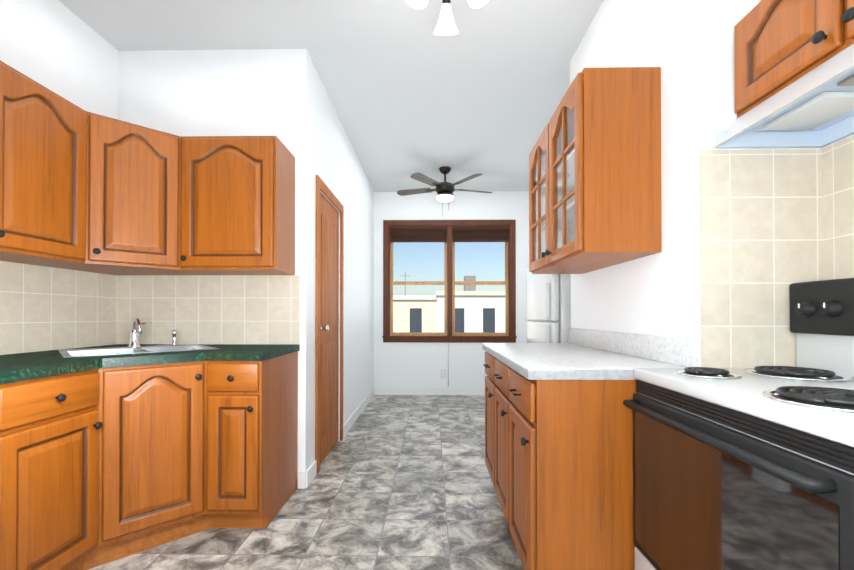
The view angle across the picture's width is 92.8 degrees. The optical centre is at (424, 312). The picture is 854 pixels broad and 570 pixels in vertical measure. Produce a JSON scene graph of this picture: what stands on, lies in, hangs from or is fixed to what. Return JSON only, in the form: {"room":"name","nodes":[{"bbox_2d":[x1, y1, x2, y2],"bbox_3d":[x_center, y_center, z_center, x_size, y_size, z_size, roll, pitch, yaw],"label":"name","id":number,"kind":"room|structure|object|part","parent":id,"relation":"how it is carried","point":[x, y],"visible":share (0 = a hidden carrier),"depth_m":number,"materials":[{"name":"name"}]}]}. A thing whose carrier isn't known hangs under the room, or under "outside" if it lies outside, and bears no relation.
{"room":"kitchen","nodes":[
{"label":"kitchen","id":0,"kind":"room"},
{"bbox_2d":[0,0,117,119],"bbox_3d":[-2.071,-0.299,0.631,0.120,2.800,3.960,0,0,1],"label":"wall","id":1,"kind":"structure","parent":0,"point":[59,48],"depth_m":2.21,"materials":[{"name":"white paint"}]},
{"bbox_2d":[0,61,90,264],"bbox_3d":[-1.821,-0.616,1.764,0.337,0.750,0.469,0,0,1],"label":"upper cabinet","id":2,"kind":"object","parent":1,"relation":"attached to","point":[44,135],"depth_m":1.76,"materials":[{"name":"brown wood"}]},
{"bbox_3d":[-1.642,-0.302,1.566,0.028,0.031,0.031,0,0,1],"label":"door knob","id":3,"kind":"part","parent":2,"relation":"part of","materials":[{"name":"black metal"}]},
{"bbox_3d":[-1.662,-0.616,1.762,0.020,0.720,0.446,0,0,1],"label":"door","id":4,"kind":"part","parent":2,"relation":"part of","materials":[{"name":"brown wood"}]},
{"bbox_2d":[88,113,179,268],"bbox_3d":[-1.515,-0.613,2.134,0.283,0.720,0.283,0,0,1],"label":"upper cabinet","id":5,"kind":"object","parent":0,"relation":"attached to","point":[134,170],"depth_m":2.11,"materials":[{"name":"brown wood"}]},
{"bbox_3d":[-1.615,-0.299,2.000,0.031,0.031,0.028,0,-1,-44],"label":"door corner knob","id":6,"kind":"part","parent":5,"relation":"part of","materials":[{"name":"black metal"}]},
{"bbox_3d":[-1.514,-0.613,2.132,0.386,0.720,0.020,0,-1,-44],"label":"door corner","id":7,"kind":"part","parent":5,"relation":"part of","materials":[{"name":"brown wood"}]},
{"bbox_2d":[102,363,203,541],"bbox_3d":[-1.240,0.620,1.885,0.299,0.730,0.289,0,0,1],"label":"door","id":8,"kind":"structure","parent":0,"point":[153,414],"depth_m":1.86,"materials":[{"name":"brown wood"}]},
{"bbox_2d":[118,49,287,148],"bbox_3d":[-1.486,-0.284,2.661,1.220,2.800,0.120,0,0,1],"label":"wall","id":9,"kind":"structure","parent":0,"point":[236,92],"depth_m":2.61,"materials":[{"name":"white paint"}]},
{"bbox_2d":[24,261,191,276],"bbox_3d":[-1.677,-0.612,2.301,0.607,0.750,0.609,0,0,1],"label":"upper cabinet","id":10,"kind":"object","parent":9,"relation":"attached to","point":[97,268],"depth_m":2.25,"materials":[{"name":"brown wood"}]},
{"bbox_2d":[180,136,295,276],"bbox_3d":[-1.101,-0.611,2.426,0.540,0.750,0.339,0,0,1],"label":"upper cabinet","id":11,"kind":"object","parent":9,"relation":"attached to","point":[237,193],"depth_m":2.26,"materials":[{"name":"brown wood"}]},
{"bbox_3d":[-1.103,-0.612,2.267,0.516,0.720,0.020,0,0,1],"label":"door","id":12,"kind":"part","parent":11,"relation":"part of","materials":[{"name":"brown wood"}]},
{"bbox_2d":[88,395,523,569],"bbox_3d":[-0.151,1.141,2.098,3.910,0.060,7.220,0,0,1],"label":"floor","id":13,"kind":"structure","parent":0,"point":[401,482],"depth_m":2.25,"materials":[{"name":"stone"}]},
{"bbox_2d":[0,433,3,569],"bbox_3d":[-1.699,0.668,1.018,0.607,0.870,0.600,0,0,1],"label":"base cabinet","id":14,"kind":"object","parent":13,"relation":"on","point":[1,434],"depth_m":1.34,"materials":[{"name":"brown wood"}]},
{"bbox_2d":[4,405,103,569],"bbox_3d":[-1.690,0.672,1.533,0.607,0.870,0.430,0,0,1],"label":"base cabinet","id":15,"kind":"object","parent":13,"relation":"on","point":[54,469],"depth_m":1.53,"materials":[{"name":"brown wood"}]},
{"bbox_3d":[-1.396,0.322,1.530,0.020,0.140,0.400,0,0,1],"label":"drawer","id":16,"kind":"part","parent":15,"relation":"part of","materials":[{"name":"brown wood"}]},
{"bbox_3d":[-1.396,0.697,1.527,0.020,0.570,0.400,0,0,1],"label":"door","id":17,"kind":"part","parent":15,"relation":"part of","materials":[{"name":"brown wood"}]},
{"bbox_3d":[-1.373,0.322,1.530,0.028,0.031,0.031,0,0,1],"label":"drawer knob","id":18,"kind":"part","parent":15,"relation":"part of","materials":[{"name":"black metal"}]},
{"bbox_3d":[-1.370,0.473,1.698,0.028,0.031,0.031,0,0,1],"label":"door knob","id":19,"kind":"part","parent":15,"relation":"part of","materials":[{"name":"black metal"}]},
{"bbox_2d":[104,377,203,563],"bbox_3d":[-1.539,0.677,2.169,0.887,0.870,0.848,0,0,1],"label":"base cabinet","id":20,"kind":"object","parent":13,"relation":"on","point":[154,442],"depth_m":1.87,"materials":[{"name":"brown wood"}]},
{"bbox_2d":[0,345,299,432],"bbox_3d":[-1.402,0.216,1.645,1.179,0.044,1.898,0,0,1],"label":"countertop","id":21,"kind":"structure","parent":20,"relation":"on","point":[45,384],"depth_m":1.77,"materials":[{"name":"green stone"}]},
{"bbox_2d":[58,344,219,357],"bbox_3d":[-1.524,0.272,2.177,0.805,0.147,0.805,0,0,1],"label":"sink","id":22,"kind":"object","parent":21,"relation":"in","point":[120,350],"depth_m":2.13,"materials":[{"name":"silver metal"}]},
{"bbox_2d":[128,318,150,346],"bbox_3d":[-1.607,0.117,2.292,0.158,0.165,0.214,0,0,1],"label":"faucet","id":23,"kind":"object","parent":21,"relation":"on","point":[134,333],"depth_m":2.29,"materials":[{"name":"silver metal"}]},
{"bbox_2d":[171,330,177,344],"bbox_3d":[-1.512,0.154,2.454,0.040,0.093,0.040,0,0,1],"label":"sprayer","id":24,"kind":"object","parent":21,"relation":"on","point":[174,332],"depth_m":2.44,"materials":[{"name":"silver metal"}]},
{"bbox_2d":[204,353,297,529],"bbox_3d":[-0.953,0.678,2.299,0.280,0.870,0.568,0,0,1],"label":"base cabinet","id":25,"kind":"object","parent":13,"relation":"on","point":[251,411],"depth_m":2.03,"materials":[{"name":"brown wood"}]},
{"bbox_3d":[-0.957,0.326,2.027,0.256,0.140,0.020,0,0,1],"label":"drawer","id":26,"kind":"part","parent":25,"relation":"part of","materials":[{"name":"brown wood"}]},
{"bbox_3d":[-0.957,0.701,2.025,0.256,0.570,0.020,0,0,1],"label":"door","id":27,"kind":"part","parent":25,"relation":"part of","materials":[{"name":"brown wood"}]},
{"bbox_3d":[-0.860,0.476,2.001,0.031,0.031,0.028,0,0,1],"label":"door knob","id":28,"kind":"part","parent":25,"relation":"part of","materials":[{"name":"black metal"}]},
{"bbox_2d":[482,348,489,474],"bbox_3d":[0.680,0.679,2.475,0.578,0.870,0.423,0,0,1],"label":"base cabinet","id":29,"kind":"object","parent":13,"relation":"on","point":[487,354],"depth_m":2.56,"materials":[{"name":"brown wood"}]},
{"bbox_3d":[0.401,0.329,2.482,0.020,0.140,0.399,0,0,1],"label":"drawer","id":30,"kind":"part","parent":29,"relation":"part of","materials":[{"name":"brown wood"}]},
{"bbox_3d":[0.401,0.704,2.480,0.020,0.570,0.399,0,0,1],"label":"door","id":31,"kind":"part","parent":29,"relation":"part of","materials":[{"name":"brown wood"}]},
{"bbox_2d":[490,352,505,518],"bbox_3d":[0.673,0.676,2.052,0.578,0.870,0.424,0,0,1],"label":"base cabinet","id":32,"kind":"object","parent":13,"relation":"on","point":[497,365],"depth_m":2.14,"materials":[{"name":"brown wood"}]},
{"bbox_3d":[0.394,0.326,2.059,0.020,0.140,0.399,0,0,1],"label":"drawer","id":33,"kind":"part","parent":32,"relation":"part of","materials":[{"name":"brown wood"}]},
{"bbox_3d":[0.394,0.701,2.056,0.020,0.570,0.399,0,0,1],"label":"door","id":34,"kind":"part","parent":32,"relation":"part of","materials":[{"name":"brown wood"}]},
{"bbox_2d":[527,267,570,342],"bbox_3d":[1.218,0.359,3.170,0.730,1.520,0.760,0,0,1],"label":"fridge","id":35,"kind":"object","parent":13,"relation":"on","point":[549,304],"visible":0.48,"depth_m":2.84,"materials":[{"name":"grey metal"}]},
{"bbox_3d":[0.910,-0.166,3.179,0.055,0.460,0.754,0,0,1],"label":"door","id":36,"kind":"part","parent":35,"relation":"part of","materials":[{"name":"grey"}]},
{"bbox_3d":[0.910,0.567,3.174,0.055,0.985,0.754,0,0,1],"label":"door","id":37,"kind":"part","parent":35,"relation":"part of","materials":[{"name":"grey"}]},
{"bbox_3d":[0.862,-0.078,2.854,0.030,0.250,0.030,0,0,1],"label":"handle","id":38,"kind":"part","parent":35,"relation":"part of","materials":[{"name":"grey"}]},
{"bbox_3d":[0.862,0.252,2.852,0.030,0.330,0.030,0,0,1],"label":"handle","id":39,"kind":"part","parent":35,"relation":"part of","materials":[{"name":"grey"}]},
{"bbox_2d":[506,364,638,569],"bbox_3d":[0.665,0.673,1.628,0.578,0.870,0.423,0,0,1],"label":"base cabinet","id":40,"kind":"object","parent":13,"relation":"on","point":[569,439],"depth_m":1.42,"materials":[{"name":"brown wood"}]},
{"bbox_3d":[0.362,0.323,1.636,0.029,0.009,0.099,0,0,1],"label":"drawer handle","id":41,"kind":"part","parent":40,"relation":"part of","materials":[{"name":"black metal"}]},
{"bbox_3d":[0.386,0.323,1.636,0.020,0.140,0.399,0,0,1],"label":"drawer","id":42,"kind":"part","parent":40,"relation":"part of","materials":[{"name":"brown wood"}]},
{"bbox_3d":[0.386,0.698,1.633,0.020,0.570,0.399,0,0,1],"label":"door","id":43,"kind":"part","parent":40,"relation":"part of","materials":[{"name":"brown wood"}]},
{"bbox_3d":[0.360,0.467,1.466,0.028,0.031,0.031,0,0,1],"label":"door knob","id":44,"kind":"part","parent":40,"relation":"part of","materials":[{"name":"black metal"}]},
{"bbox_2d":[482,344,681,375],"bbox_3d":[0.668,0.221,2.063,0.588,0.040,1.295,0,0,1],"label":"countertop","id":45,"kind":"structure","parent":40,"relation":"on","point":[532,359],"depth_m":1.66,"materials":[{"name":"white stone"}]},
{"bbox_3d":[0.671,-0.611,2.501,0.020,0.750,0.030,0,0,1],"label":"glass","id":46,"kind":"part","parent":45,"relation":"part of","materials":[{"name":"brown wood"}]},
{"bbox_3d":[0.650,-0.616,2.299,0.003,0.643,0.325,0,0,1],"label":"glassdoor pane","id":47,"kind":"part","parent":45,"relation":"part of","materials":[{"name":"clear glass"}]},
{"bbox_3d":[0.648,-0.274,2.297,0.020,0.050,0.315,0,0,1],"label":"glassdoor rail","id":48,"kind":"part","parent":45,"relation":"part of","materials":[{"name":"brown wood"}]},
{"bbox_3d":[0.664,-0.614,2.082,0.020,0.750,0.040,0,0,1],"label":"glass","id":49,"kind":"part","parent":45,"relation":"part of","materials":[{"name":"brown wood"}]},
{"bbox_2d":[623,278,853,569],"bbox_3d":[1.002,0.501,1.018,0.688,1.205,0.752,0,0,1],"label":"stove","id":50,"kind":"object","parent":13,"relation":"on","point":[743,468],"visible":1,"depth_m":0.98,"materials":[{"name":"grey metal"}]},
{"bbox_3d":[0.718,0.921,1.020,0.020,0.245,0.736,0,0,1],"label":"drawer","id":51,"kind":"part","parent":50,"relation":"part of","materials":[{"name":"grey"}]},
{"bbox_3d":[0.681,0.300,1.025,0.046,0.024,0.676,0,0,1],"label":"door handle","id":52,"kind":"part","parent":50,"relation":"part of","materials":[{"name":"black metal"}]},
{"bbox_3d":[0.703,0.546,1.023,0.003,0.435,0.682,0,0,1],"label":"door glass","id":53,"kind":"part","parent":50,"relation":"part of","materials":[{"name":"black glass"}]},
{"bbox_3d":[0.716,0.532,1.023,0.024,0.513,0.736,0,0,1],"label":"door frame","id":54,"kind":"part","parent":50,"relation":"part of","materials":[{"name":"black metal"}]},
{"bbox_2d":[634,368,853,446],"bbox_3d":[0.981,0.208,1.021,0.540,0.039,0.752,0,0,1],"label":"cooktop","id":55,"kind":"object","parent":50,"relation":"in","point":[750,394],"depth_m":0.97,"materials":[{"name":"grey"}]},
{"bbox_3d":[1.228,-0.009,1.317,0.030,0.052,0.052,0,0,1],"label":"knob","id":56,"kind":"part","parent":50,"relation":"part of","materials":[{"name":"black plastic"}]},
{"bbox_3d":[1.292,-0.017,1.017,0.108,0.170,0.752,0,0,1],"label":"control panel","id":57,"kind":"part","parent":50,"relation":"part of","materials":[{"name":"black"}]},
{"bbox_3d":[1.227,-0.010,1.232,0.030,0.052,0.052,0,0,1],"label":"knob","id":58,"kind":"part","parent":50,"relation":"part of","materials":[{"name":"black plastic"}]},
{"bbox_2d":[58,0,602,191],"bbox_3d":[-0.151,-1.718,2.119,3.910,0.060,7.220,0,0,1],"label":"ceiling","id":59,"kind":"structure","parent":0,"point":[483,91],"depth_m":2.70,"materials":[{"name":"white paint"}]},
{"bbox_2d":[397,166,492,202],"bbox_3d":[0.235,-1.378,4.771,1.148,0.580,1.099,0,0,1],"label":"ceiling fan","id":60,"kind":"object","parent":59,"relation":"hanging from","point":[445,190],"visible":1,"depth_m":4.64,"materials":[{"name":"brown metal"}]},
{"label":"blade","id":61,"kind":"part","parent":60,"relation":"part of","materials":[{"name":"wood"}]},
{"bbox_3d":[0.002,-1.439,4.413,0.125,0.006,0.430,-15,-9,36],"label":"blade","id":62,"kind":"part","parent":60,"relation":"part of","materials":[{"name":"brown wood"}]},
{"bbox_3d":[0.234,-1.442,4.721,0.224,0.135,0.224,0,0,1],"label":"motor","id":63,"kind":"part","parent":60,"relation":"part of","materials":[{"name":"brown metal"}]},
{"label":"blade","id":64,"kind":"part","parent":60,"relation":"part of","materials":[{"name":"wood"}]},
{"label":"blade","id":65,"kind":"part","parent":60,"relation":"part of","materials":[{"name":"wood"}]},
{"bbox_2d":[406,0,488,34],"bbox_3d":[0.107,-1.547,1.963,0.413,0.284,0.375,0,0,1],"label":"ceiling lamp","id":66,"kind":"object","parent":59,"relation":"hanging from","point":[446,25],"visible":1,"depth_m":2.03,"materials":[{"name":"white glass"}]},
{"bbox_3d":[-0.017,-1.493,1.854,0.128,0.128,0.128,24,-14,4],"label":"lamp shade","id":67,"kind":"part","parent":66,"relation":"part of","materials":[{"name":"white glass"}]},
{"bbox_3d":[0.108,-1.491,2.064,0.128,0.128,0.128,0,28,1],"label":"lamp shade","id":68,"kind":"part","parent":66,"relation":"part of","materials":[{"name":"white glass"}]},
{"bbox_2d":[442,0,450,3],"bbox_3d":[0.108,-1.559,2.030,0.042,0.034,0.042,0,28,1],"label":"socket","id":69,"kind":"object","parent":66,"relation":"attached to","point":[443,1],"depth_m":2.02,"materials":[{"name":"brown metal"}]},
{"bbox_3d":[0.227,-1.493,1.850,0.128,0.128,0.128,-24,-14,-2],"label":"lamp shade","id":70,"kind":"part","parent":66,"relation":"part of","materials":[{"name":"white glass"}]},
{"bbox_2d":[288,49,373,471],"bbox_3d":[-0.791,-0.274,4.099,0.120,2.800,3.020,0,0,1],"label":"wall","id":71,"kind":"structure","parent":0,"point":[302,110],"depth_m":3.06,"materials":[{"name":"white paint"}]},
{"bbox_2d":[298,472,305,488],"bbox_3d":[-0.780,1.065,2.573,0.045,0.100,0.012,0,0,1],"label":"baseboard","id":72,"kind":"structure","parent":71,"relation":"attached to","point":[301,479],"depth_m":2.57,"materials":[{"name":"white"}]},
{"bbox_2d":[305,460,316,487],"bbox_3d":[-0.750,1.066,2.681,0.012,0.100,0.205,0,0,1],"label":"baseboard","id":73,"kind":"structure","parent":71,"relation":"attached to","point":[311,472],"depth_m":2.67,"materials":[{"name":"white"}]},
{"bbox_2d":[315,175,343,473],"bbox_3d":[-0.725,0.087,3.205,0.070,2.065,0.820,0,0,1],"label":"door","id":74,"kind":"structure","parent":71,"relation":"in","point":[328,318],"depth_m":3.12,"materials":[{"name":"brown wood"}]},
{"bbox_3d":[-0.745,0.084,2.831,0.016,2.065,0.070,0,0,1],"label":"casing","id":75,"kind":"part","parent":74,"relation":"part of","materials":[{"name":"brown wood"}]},
{"bbox_3d":[-0.729,0.118,2.935,0.069,0.054,0.054,0,0,1],"label":"knob","id":76,"kind":"part","parent":74,"relation":"part of","materials":[{"name":"silver metal"}]},
{"bbox_3d":[-0.757,-0.310,3.209,0.005,0.820,0.450,0,0,1],"label":"panel","id":77,"kind":"part","parent":74,"relation":"part of","materials":[{"name":"brown wood"}]},
{"bbox_3d":[-0.757,0.590,3.202,0.005,0.700,0.450,0,0,1],"label":"panel","id":78,"kind":"part","parent":74,"relation":"part of","materials":[{"name":"brown wood"}]},
{"bbox_3d":[-0.739,-0.910,3.213,0.016,0.070,0.680,0,0,1],"label":"casing","id":79,"kind":"part","parent":74,"relation":"part of","materials":[{"name":"brown wood"}]},
{"bbox_3d":[-0.732,0.090,3.581,0.016,2.065,0.070,0,0,1],"label":"casing","id":80,"kind":"part","parent":74,"relation":"part of","materials":[{"name":"brown wood"}]},
{"bbox_2d":[343,388,373,437],"bbox_3d":[-0.717,1.080,4.606,0.012,0.100,1.985,0,0,1],"label":"baseboard","id":81,"kind":"structure","parent":71,"relation":"attached to","point":[351,420],"depth_m":4.26,"materials":[{"name":"white wood"}]},
{"bbox_2d":[374,191,533,387],"bbox_3d":[0.520,-0.262,5.647,2.690,2.800,0.120,0,0,1],"label":"wall","id":82,"kind":"structure","parent":0,"point":[416,364],"depth_m":5.59,"materials":[{"name":"white paint"}]},
{"bbox_2d":[374,387,484,394],"bbox_3d":[0.519,1.087,5.571,2.450,0.100,0.012,0,0,1],"label":"baseboard","id":83,"kind":"structure","parent":82,"relation":"attached to","point":[421,391],"depth_m":5.57,"materials":[{"name":"white wood"}]},
{"bbox_2d":[441,369,445,377],"bbox_3d":[0.254,0.845,5.579,0.070,0.115,0.008,0,0,1],"label":"electrical outlet","id":84,"kind":"object","parent":82,"relation":"attached to","point":[443,373],"visible":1,"depth_m":5.58,"materials":[{"name":"white plastic"}]},
{"bbox_2d":[383,220,515,351],"bbox_3d":[0.336,-0.120,5.638,1.818,2.295,0.142,0,0,1],"label":"window","id":85,"kind":"structure","parent":82,"relation":"in","point":[491,234],"depth_m":5.59,"materials":[{"name":"brown wood"}]},
{"bbox_3d":[-0.537,-0.425,5.598,0.074,1.685,0.016,0,0,1],"label":"casing","id":86,"kind":"part","parent":85,"relation":"part of","materials":[{"name":"brown wood"}]},
{"bbox_2d":[389,226,389,335],"bbox_3d":[-0.492,-0.424,5.666,0.020,1.544,0.120,0,0,1],"label":"liner","id":87,"kind":"object","parent":85,"relation":"attached to","point":[389,280],"visible":0.43,"depth_m":5.61,"materials":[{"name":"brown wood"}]},
{"bbox_3d":[-0.086,-0.400,5.638,0.714,0.045,0.030,0,0,1],"label":"far window lower rail","id":88,"kind":"part","parent":85,"relation":"part of","materials":[{"name":"brown wood"}]},
{"bbox_3d":[-0.086,-0.976,5.604,0.778,0.022,0.038,0,0,1],"label":"far window blind bottom rail","id":89,"kind":"part","parent":85,"relation":"part of","materials":[{"name":"brown wood"}]},
{"bbox_2d":[390,227,446,229],"bbox_3d":[-0.086,-1.156,5.608,0.784,0.038,0.032,0,0,1],"label":"blind headrail","id":90,"kind":"object","parent":85,"relation":"attached to","point":[418,228],"visible":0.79,"depth_m":5.60,"materials":[{"name":"brown wood"}]},
{"bbox_2d":[390,225,508,226],"bbox_3d":[0.337,-1.187,5.657,1.638,0.020,0.120,0,0,1],"label":"liner","id":91,"kind":"object","parent":85,"relation":"attached to","point":[448,225],"visible":0.43,"depth_m":5.60,"materials":[{"name":"brown wood"}]},
{"bbox_3d":[0.335,-1.230,5.589,1.670,0.074,0.016,0,0,1],"label":"far window casing","id":92,"kind":"part","parent":85,"relation":"part of","materials":[{"name":"brown wood"}]},
{"bbox_3d":[0.335,0.381,5.577,1.670,0.074,0.016,0,0,1],"label":"casing","id":93,"kind":"part","parent":85,"relation":"part of","materials":[{"name":"brown wood"}]},
{"bbox_3d":[0.766,-0.400,5.624,0.699,0.045,0.030,0,0,1],"label":"far window lower rail","id":94,"kind":"part","parent":85,"relation":"part of","materials":[{"name":"brown wood"}]},
{"bbox_2d":[452,226,508,229],"bbox_3d":[0.765,-1.156,5.593,0.769,0.038,0.032,0,0,1],"label":"blind headrail","id":95,"kind":"object","parent":85,"relation":"attached to","point":[479,227],"visible":0.93,"depth_m":5.58,"materials":[{"name":"brown wood"}]},
{"bbox_3d":[0.765,-0.977,5.589,0.763,0.022,0.038,0,0,1],"label":"far window blind bottom rail","id":96,"kind":"part","parent":85,"relation":"part of","materials":[{"name":"brown wood"}]},
{"bbox_2d":[508,225,509,335],"bbox_3d":[1.165,-0.425,5.637,0.020,1.544,0.120,0,0,1],"label":"liner","id":97,"kind":"object","parent":85,"relation":"attached to","point":[509,274],"visible":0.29,"depth_m":5.58,"materials":[{"name":"brown wood"}]},
{"bbox_3d":[1.207,-0.425,5.568,0.074,1.685,0.016,0,0,1],"label":"casing","id":98,"kind":"part","parent":85,"relation":"part of","materials":[{"name":"brown wood"}]},
{"bbox_2d":[382,336,516,337],"bbox_3d":[0.335,0.341,5.565,1.838,0.023,0.040,0,0,1],"label":"window sill","id":99,"kind":"structure","parent":82,"relation":"attached to","point":[449,336],"depth_m":5.55,"materials":[{"name":"brown wood"}]},
{"bbox_2d":[541,149,574,191],"bbox_3d":[0.824,-0.747,2.080,0.260,0.016,0.830,0,0,1],"label":"glass shelf","id":100,"kind":"object","parent":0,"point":[568,175],"depth_m":2.19,"materials":[{"name":"white"}]},
{"bbox_2d":[541,200,574,230],"bbox_3d":[0.824,-0.507,2.078,0.260,0.016,0.830,0,0,1],"label":"glass shelf","id":101,"kind":"object","parent":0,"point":[572,206],"depth_m":2.19,"materials":[{"name":"white"}]},
{"bbox_2d":[566,328,697,367],"bbox_3d":[0.953,0.151,2.059,0.018,0.100,1.293,0,0,1],"label":"backsplash","id":102,"kind":"structure","parent":0,"relation":"attached to","point":[682,351],"depth_m":1.74,"materials":[{"name":"white stone"}]},
{"bbox_2d":[570,0,821,366],"bbox_3d":[1.384,-0.289,2.057,0.840,2.800,1.310,0,0,1],"label":"wall bump-out","id":103,"kind":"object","parent":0,"point":[687,46],"visible":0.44,"depth_m":1.57,"materials":[{"name":"white paint"}]},
{"bbox_2d":[822,134,853,148],"bbox_3d":[1.408,-0.304,-0.004,0.120,2.800,2.810,0,0,1],"label":"wall","id":104,"kind":"structure","parent":0,"point":[838,141],"depth_m":1.35,"materials":[{"name":"white paint"}]},
{"bbox_2d":[734,0,853,117],"bbox_3d":[1.204,-0.834,1.025,0.307,0.325,0.752,0,0,1],"label":"upper cabinet","id":105,"kind":"object","parent":104,"relation":"attached to","point":[777,43],"depth_m":1.20,"materials":[{"name":"brown wood"}]},
{"bbox_3d":[0.648,-0.917,2.302,0.020,0.115,0.315,0,0,1],"label":"glassdoor rail","id":106,"kind":"part","parent":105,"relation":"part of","materials":[{"name":"brown wood"}]},
{"bbox_3d":[0.818,-0.980,2.082,0.288,0.018,0.834,0,0,1],"label":"glass","id":107,"kind":"part","parent":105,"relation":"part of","materials":[{"name":"brown wood"}]},
{"bbox_3d":[0.664,-0.254,2.079,0.020,0.030,0.810,0,0,1],"label":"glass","id":108,"kind":"part","parent":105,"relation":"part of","materials":[{"name":"brown wood"}]},
{"bbox_3d":[0.640,-0.921,1.867,0.020,0.115,0.315,0,0,1],"label":"glassdoor rail","id":109,"kind":"part","parent":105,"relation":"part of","materials":[{"name":"brown wood"}]},
{"bbox_3d":[0.640,-0.277,1.862,0.020,0.050,0.315,0,0,1],"label":"glassdoor rail","id":110,"kind":"part","parent":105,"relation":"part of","materials":[{"name":"brown wood"}]},
{"bbox_3d":[0.643,-0.619,1.864,0.003,0.643,0.325,0,0,1],"label":"glassdoor pane","id":111,"kind":"part","parent":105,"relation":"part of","materials":[{"name":"clear glass"}]},
{"bbox_3d":[0.657,-0.617,1.662,0.020,0.750,0.030,0,0,1],"label":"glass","id":112,"kind":"part","parent":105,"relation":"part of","materials":[{"name":"brown wood"}]},
{"bbox_3d":[0.818,-0.248,2.076,0.288,0.018,0.834,0,0,1],"label":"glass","id":113,"kind":"part","parent":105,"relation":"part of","materials":[{"name":"brown wood"}]},
{"bbox_3d":[0.810,-0.617,1.653,0.288,0.750,0.018,0,0,1],"label":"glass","id":114,"kind":"part","parent":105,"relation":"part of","materials":[{"name":"brown wood"}]},
{"bbox_2d":[713,44,853,147],"bbox_3d":[1.172,-0.619,1.024,0.372,0.101,0.752,0,0,1],"label":"range hood","id":115,"kind":"object","parent":105,"relation":"attached to","point":[814,107],"visible":0.98,"depth_m":1.25,"materials":[{"name":"grey metal"}]},
{"bbox_3d":[1.064,-0.833,1.215,0.020,0.301,0.356,0,0,1],"label":"door","id":116,"kind":"part","parent":105,"relation":"part of","materials":[{"name":"brown wood"}]},
{"bbox_3d":[1.038,-0.721,1.067,0.028,0.031,0.031,0,0,1],"label":"door knob","id":117,"kind":"part","parent":105,"relation":"part of","materials":[{"name":"black metal"}]},
{"bbox_3d":[1.037,-0.722,0.987,0.028,0.031,0.031,0,0,1],"label":"door knob","id":118,"kind":"part","parent":105,"relation":"part of","materials":[{"name":"black metal"}]},
{"bbox_3d":[1.058,-0.836,0.839,0.020,0.301,0.356,0,0,1],"label":"door","id":119,"kind":"part","parent":105,"relation":"part of","materials":[{"name":"brown wood"}]},
{"label":"outside","id":120,"kind":"structure","parent":0,"visible":0},
{"bbox_3d":[0.653,8.373,43.687,80.000,0.100,72.320,0,0,1],"label":"ground","id":121,"kind":"structure","parent":120,"visible":0},
{"bbox_2d":[393,300,435,331],"bbox_3d":[-3.936,3.709,28.458,9.350,9.200,9.000,0,0,1],"label":"house","id":122,"kind":"structure","parent":121,"relation":"on","point":[401,315],"depth_m":23.93,"materials":[{"name":"beige paint"}]},
{"bbox_2d":[393,295,435,299],"bbox_3d":[-4.015,-0.850,23.917,9.350,0.250,0.149,0,0,1],"label":"parapet","id":123,"kind":"object","parent":122,"relation":"attached to","point":[414,297],"depth_m":23.78,"materials":[{"name":"white"}]},
{"bbox_2d":[410,308,421,331],"bbox_3d":[-0.540,0.549,23.907,0.700,1.550,0.029,0,0,1],"label":"window","id":124,"kind":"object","parent":122,"relation":"attached to","point":[415,319],"depth_m":23.89,"materials":[{"name":"grey glass"}]},
{"bbox_2d":[436,295,504,332],"bbox_3d":[6.062,3.582,28.287,10.650,9.450,9.000,0,0,1],"label":"house","id":125,"kind":"structure","parent":121,"relation":"on","point":[473,306],"depth_m":23.87,"materials":[{"name":"white paint"}]},
{"bbox_2d":[455,308,463,331],"bbox_3d":[1.960,0.549,23.864,0.700,1.550,0.029,0,0,1],"label":"window","id":126,"kind":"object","parent":125,"relation":"attached to","point":[459,319],"depth_m":23.85,"materials":[{"name":"grey glass"}]},
{"bbox_2d":[464,276,475,290],"bbox_3d":[2.901,-1.733,26.281,0.700,1.150,0.800,0,0,1],"label":"chimney","id":127,"kind":"object","parent":125,"relation":"on","point":[469,287],"depth_m":25.88,"materials":[{"name":"brick"}]},
{"bbox_2d":[436,291,504,295],"bbox_3d":[5.983,-1.102,23.747,10.650,0.250,0.149,0,0,1],"label":"parapet","id":128,"kind":"object","parent":125,"relation":"attached to","point":[439,293],"depth_m":23.73,"materials":[{"name":"beige"}]},
{"bbox_2d":[483,308,494,332],"bbox_3d":[3.760,0.549,23.833,0.700,1.550,0.029,0,0,1],"label":"window","id":129,"kind":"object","parent":125,"relation":"attached to","point":[488,320],"depth_m":23.82,"materials":[{"name":"grey glass"}]}
]}

